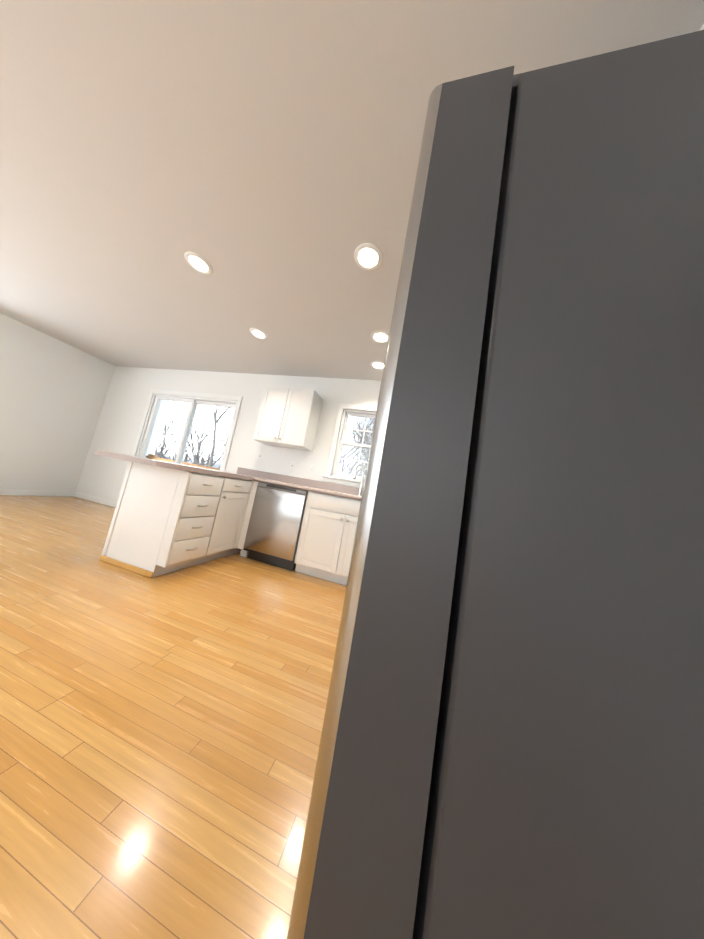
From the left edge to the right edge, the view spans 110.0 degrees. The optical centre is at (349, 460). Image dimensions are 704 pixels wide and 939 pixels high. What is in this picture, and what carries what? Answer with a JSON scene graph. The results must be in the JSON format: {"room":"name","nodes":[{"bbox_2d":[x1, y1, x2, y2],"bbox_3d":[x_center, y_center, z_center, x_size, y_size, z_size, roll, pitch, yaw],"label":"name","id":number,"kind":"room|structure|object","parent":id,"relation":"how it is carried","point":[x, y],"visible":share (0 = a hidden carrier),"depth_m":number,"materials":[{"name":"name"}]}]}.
{"room":"kitchen","nodes":[
{"label":"kitchen","id":0,"kind":"room"},
{"bbox_2d":[0,313,114,491],"bbox_3d":[-5.518,-1.115,1.531,0.150,2.500,6.350,8,-7,15],"label":"wall","id":1,"kind":"structure","parent":0,"point":[53,392],"depth_m":3.92,"materials":[{"name":"paint"}]},
{"bbox_2d":[0,489,74,496],"bbox_3d":[-5.634,0.087,1.423,0.013,0.085,6.182,8,-7,15],"label":"baseboard","id":2,"kind":"structure","parent":1,"relation":"attached to","point":[32,493],"depth_m":3.92,"materials":[{"name":"white wood"}]},
{"bbox_2d":[0,495,345,938],"bbox_3d":[-2.498,0.612,0.564,6.900,0.060,6.500,8,-7,15],"label":"floor","id":3,"kind":"structure","parent":0,"point":[160,737],"depth_m":0.86,"materials":[{"name":"brown wood"}]},
{"bbox_2d":[99,461,230,577],"bbox_3d":[-1.665,0.509,2.290,0.681,0.868,0.480,8,-7,15],"label":"base cabinet","id":4,"kind":"object","parent":3,"relation":"on","point":[165,520],"depth_m":2.09,"materials":[{"name":"white wood"}]},
{"bbox_2d":[94,450,253,480],"bbox_3d":[-1.610,0.069,2.423,0.789,0.040,1.050,8,-7,15],"label":"countertop","id":5,"kind":"structure","parent":4,"relation":"on","point":[141,460],"depth_m":1.99,"materials":[{"name":"laminate"}]},
{"bbox_2d":[211,478,252,559],"bbox_3d":[-1.566,0.576,2.674,0.665,0.868,0.450,8,-7,15],"label":"base cabinet","id":6,"kind":"object","parent":3,"relation":"on","point":[230,531],"depth_m":2.64,"materials":[{"name":"white wood"}]},
{"bbox_2d":[243,482,307,570],"bbox_3d":[-0.764,0.762,2.991,0.609,0.866,0.623,8,-7,15],"label":"dishwasher","id":7,"kind":"object","parent":3,"relation":"on","point":[274,526],"visible":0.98,"depth_m":2.70,"materials":[{"name":"grey metal"}]},
{"bbox_2d":[294,491,360,585],"bbox_3d":[0.019,0.876,2.799,1.003,0.868,0.634,8,-7,15],"label":"base cabinet","id":8,"kind":"object","parent":3,"relation":"on","point":[324,550],"depth_m":2.56,"materials":[{"name":"white wood"}]},
{"bbox_2d":[237,464,364,500],"bbox_3d":[-0.125,0.200,2.932,3.400,0.432,0.671,8,-7,15],"label":"countertop","id":9,"kind":"structure","parent":8,"relation":"on","point":[344,491],"depth_m":3.24,"materials":[{"name":"laminate"}]},
{"bbox_2d":[353,463,364,496],"bbox_3d":[0.158,0.243,3.030,0.203,0.392,0.192,8,-7,15],"label":"faucet","id":10,"kind":"object","parent":9,"relation":"on","point":[355,473],"depth_m":3.06,"materials":[{"name":"silver metal"}]},
{"bbox_2d":[287,30,703,938],"bbox_3d":[0.501,0.208,0.650,0.943,1.800,0.772,8,-7,15],"label":"refrigerator","id":11,"kind":"object","parent":3,"relation":"on","point":[511,746],"visible":1,"depth_m":0.33,"materials":[{"name":"grey metal"}]},
{"bbox_2d":[76,366,380,501],"bbox_3d":[-1.523,-0.111,3.765,6.900,2.500,0.150,8,-7,15],"label":"wall","id":12,"kind":"structure","parent":0,"point":[122,413],"depth_m":3.94,"materials":[{"name":"paint"}]},
{"bbox_2d":[74,492,116,507],"bbox_3d":[-3.378,0.821,3.975,3.198,0.085,0.013,8,-7,15],"label":"baseboard","id":13,"kind":"structure","parent":12,"relation":"attached to","point":[95,499],"depth_m":4.24,"materials":[{"name":"white wood"}]},
{"bbox_2d":[145,400,168,456],"bbox_3d":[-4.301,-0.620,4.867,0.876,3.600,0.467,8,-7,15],"label":"window","id":14,"kind":"structure","parent":12,"relation":"attached to","point":[155,434],"depth_m":4.92,"materials":[{"name":"white"}]},
{"bbox_2d":[131,389,242,471],"bbox_3d":[-2.767,-0.095,4.048,1.920,2.105,0.170,8,-7,15],"label":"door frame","id":15,"kind":"structure","parent":12,"relation":"in","point":[193,398],"depth_m":4.13,"materials":[{"name":"white"}]},
{"bbox_2d":[257,452,262,459],"bbox_3d":[-1.318,-0.068,3.618,0.072,0.116,0.016,8,-7,15],"label":"electrical outlet","id":16,"kind":"object","parent":12,"relation":"attached to","point":[260,454],"visible":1,"depth_m":3.62,"materials":[{"name":"white plastic"}]},
{"bbox_2d":[254,387,322,450],"bbox_3d":[-0.847,-0.580,3.415,0.745,0.765,0.347,8,-7,15],"label":"upper cabinet","id":17,"kind":"object","parent":12,"relation":"attached to","point":[288,418],"visible":1,"depth_m":3.28,"materials":[{"name":"white wood"}]},
{"bbox_2d":[289,461,294,469],"bbox_3d":[-0.810,0.071,3.468,0.072,0.116,0.016,8,-7,15],"label":"electrical outlet","id":18,"kind":"object","parent":12,"relation":"attached to","point":[292,465],"visible":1,"depth_m":3.47,"materials":[{"name":"white plastic"}]},
{"bbox_2d":[322,404,376,486],"bbox_3d":[0.283,-0.174,3.295,1.144,1.107,0.195,8,-7,15],"label":"kitchen window","id":19,"kind":"structure","parent":12,"relation":"in","point":[341,477],"depth_m":3.37,"materials":[{"name":"white"}]},
{"bbox_2d":[0,0,703,380],"bbox_3d":[-2.051,-1.887,0.886,6.900,0.060,6.500,8,-7,15],"label":"ceiling","id":20,"kind":"structure","parent":0,"point":[262,156],"depth_m":1.26,"materials":[{"name":"paint"}]},
{"bbox_2d":[184,251,211,273],"bbox_3d":[-1.199,-1.563,1.957,0.194,0.014,0.194,8,-7,15],"label":"recessed light","id":21,"kind":"object","parent":20,"relation":"in","point":[198,262],"visible":1,"depth_m":1.94,"materials":[{"name":"white"}]},
{"bbox_2d":[250,328,266,338],"bbox_3d":[-1.027,-1.426,2.778,0.194,0.014,0.194,8,-7,15],"label":"recessed light","id":22,"kind":"object","parent":20,"relation":"in","point":[258,333],"visible":1,"depth_m":2.77,"materials":[{"name":"white"}]},
{"bbox_2d":[354,243,381,269],"bbox_3d":[0.124,-1.364,1.658,0.194,0.014,0.194,8,-7,15],"label":"recessed light","id":23,"kind":"object","parent":20,"relation":"in","point":[366,257],"visible":1,"depth_m":1.65,"materials":[{"name":"white"}]},
{"bbox_2d":[371,361,383,369],"bbox_3d":[0.350,-1.153,2.986,0.194,0.014,0.194,8,-7,15],"label":"recessed light","id":24,"kind":"object","parent":20,"relation":"in","point":[379,365],"visible":0.96,"depth_m":2.97,"materials":[{"name":"white"}]},
{"bbox_2d":[371,330,388,342],"bbox_3d":[0.311,-1.228,2.455,0.194,0.014,0.194,8,-7,15],"label":"recessed light","id":25,"kind":"object","parent":20,"relation":"in","point":[379,336],"visible":0.98,"depth_m":2.44,"materials":[{"name":"white"}]},
{"label":"outside","id":26,"kind":"structure","parent":0,"visible":0},
{"bbox_2d":[146,454,219,470],"bbox_3d":[-1.723,0.999,5.309,4.280,1.300,3.060,8,-7,15],"label":"deck","id":27,"kind":"object","parent":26,"point":[150,456],"depth_m":4.84,"materials":[{"name":"brown wood"}]},
{"bbox_2d":[154,401,373,475],"bbox_3d":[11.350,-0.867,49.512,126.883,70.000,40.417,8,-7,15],"label":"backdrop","id":28,"kind":"structure","parent":26,"point":[173,406],"depth_m":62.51,"materials":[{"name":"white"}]},
{"bbox_3d":[2.721,11.516,32.049,70.000,6.400,59.830,8,-7,15],"label":"ground","id":29,"kind":"structure","parent":0,"visible":0},
{"bbox_2d":[155,402,374,475],"bbox_3d":[-3.885,0.247,14.829,24.049,13.168,18.079,8,-7,15],"label":"trees","id":30,"kind":"object","parent":29,"relation":"on","point":[201,440],"depth_m":12.55,"materials":[{"name":"grey plant"}]}
]}

